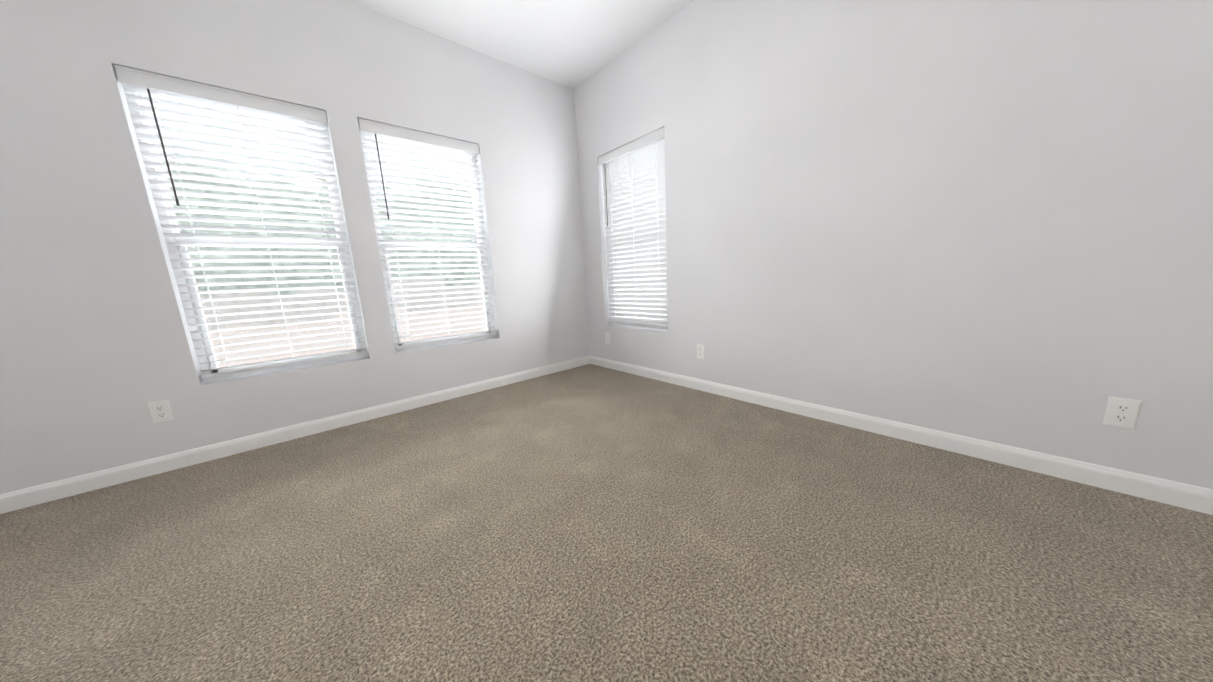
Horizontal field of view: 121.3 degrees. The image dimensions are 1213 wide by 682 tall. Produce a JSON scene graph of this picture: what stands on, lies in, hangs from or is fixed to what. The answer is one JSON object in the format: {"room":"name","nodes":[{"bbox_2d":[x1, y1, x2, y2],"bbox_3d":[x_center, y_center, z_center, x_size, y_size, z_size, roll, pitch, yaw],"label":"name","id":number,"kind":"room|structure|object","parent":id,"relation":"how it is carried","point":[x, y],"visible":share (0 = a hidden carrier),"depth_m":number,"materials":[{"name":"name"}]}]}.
{"room":"empty bedroom","nodes":[
{"label":"empty bedroom","id":0,"kind":"room"},
{"bbox_2d":[0,0,589,493],"bbox_3d":[-1.787,-0.795,2.335,4.280,2.740,0.150,-12,14,-40],"label":"wall","id":1,"kind":"structure","parent":0,"point":[96,350],"depth_m":1.86,"materials":[{"name":"paint"}]},
{"bbox_2d":[148,399,173,422],"bbox_3d":[-2.404,0.380,1.841,0.070,0.114,0.009,-12,14,-40],"label":"electrical outlet","id":2,"kind":"object","parent":1,"relation":"attached to","point":[160,411],"visible":1,"depth_m":1.84,"materials":[{"name":"white plastic"}]},
{"bbox_2d":[123,87,368,382],"bbox_3d":[-2.113,-0.616,2.131,0.807,1.615,0.058,-12,14,-40],"label":"window","id":3,"kind":"structure","parent":1,"relation":"in","point":[204,327],"depth_m":2.06,"materials":[{"name":"white plastic"}]},
{"bbox_2d":[114,65,367,377],"bbox_3d":[-2.059,-0.618,2.068,0.793,1.581,0.077,-12,14,-40],"label":"window blind","id":4,"kind":"object","parent":3,"relation":"attached to","point":[145,83],"visible":1,"depth_m":1.99,"materials":[{"name":"white plastic"}]},
{"bbox_2d":[0,356,589,513],"bbox_3d":[-1.668,0.516,2.513,3.980,0.089,0.014,-12,14,-40],"label":"baseboard","id":5,"kind":"structure","parent":1,"relation":"attached to","point":[40,494],"depth_m":2.04,"materials":[{"name":"white wood"}]},
{"bbox_2d":[360,136,495,352],"bbox_3d":[-1.386,-0.768,2.759,0.818,1.615,0.058,-12,14,-40],"label":"window","id":6,"kind":"structure","parent":1,"relation":"in","point":[397,340],"depth_m":2.77,"materials":[{"name":"white plastic"}]},
{"bbox_2d":[358,118,496,349],"bbox_3d":[-1.332,-0.769,2.696,0.804,1.581,0.077,-12,14,-40],"label":"window blind","id":7,"kind":"object","parent":6,"relation":"attached to","point":[380,131],"visible":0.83,"depth_m":2.63,"materials":[{"name":"white plastic"}]},
{"bbox_2d":[348,0,692,89],"bbox_3d":[-0.251,-1.950,0.278,4.280,0.120,5.000,-12,14,-40],"label":"ceiling","id":8,"kind":"structure","parent":0,"point":[573,44],"depth_m":2.47,"materials":[{"name":"paint"}]},
{"bbox_2d":[0,364,1212,681],"bbox_3d":[-0.111,0.850,0.791,4.280,0.100,5.000,-12,14,-40],"label":"floor","id":9,"kind":"structure","parent":0,"point":[590,522],"depth_m":1.14,"materials":[{"name":"carpet"}]},
{"bbox_2d":[574,0,1212,488],"bbox_3d":[1.412,-0.859,1.813,0.150,2.740,4.850,-12,14,-40],"label":"wall","id":10,"kind":"structure","parent":0,"point":[988,220],"depth_m":1.59,"materials":[{"name":"paint"}]},
{"bbox_2d":[605,332,609,343],"bbox_3d":[0.011,-0.030,3.513,0.009,0.114,0.070,-12,14,-40],"label":"electrical outlet","id":11,"kind":"object","parent":10,"relation":"attached to","point":[607,337],"visible":1,"depth_m":3.51,"materials":[{"name":"white plastic"}]},
{"bbox_2d":[598,127,667,328],"bbox_3d":[0.245,-0.917,3.093,0.075,1.589,0.792,-12,14,-40],"label":"window blind","id":12,"kind":"object","parent":10,"relation":"attached to","point":[633,184],"visible":0.81,"depth_m":3.06,"materials":[{"name":"white plastic"}]},
{"bbox_2d":[612,324,667,330],"bbox_3d":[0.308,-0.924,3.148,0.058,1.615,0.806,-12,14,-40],"label":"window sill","id":13,"kind":"structure","parent":10,"relation":"in","point":[641,327],"depth_m":3.26,"materials":[{"name":"white plastic"}]},
{"bbox_2d":[697,344,704,358],"bbox_3d":[0.742,0.084,2.693,0.009,0.114,0.070,-12,14,-40],"label":"electrical outlet","id":14,"kind":"object","parent":10,"relation":"attached to","point":[700,351],"visible":1,"depth_m":2.69,"materials":[{"name":"white plastic"}]},
{"bbox_2d":[590,356,1212,514],"bbox_3d":[1.367,0.448,2.054,0.014,0.089,4.700,-12,14,-40],"label":"baseboard","id":15,"kind":"structure","parent":10,"relation":"attached to","point":[1183,495],"depth_m":1.61,"materials":[{"name":"white wood"}]},
{"bbox_2d":[1103,396,1141,428],"bbox_3d":[1.978,0.276,1.309,0.009,0.114,0.070,-12,14,-40],"label":"electrical outlet","id":16,"kind":"object","parent":10,"relation":"attached to","point":[1122,412],"visible":1,"depth_m":1.31,"materials":[{"name":"white plastic"}]}
]}

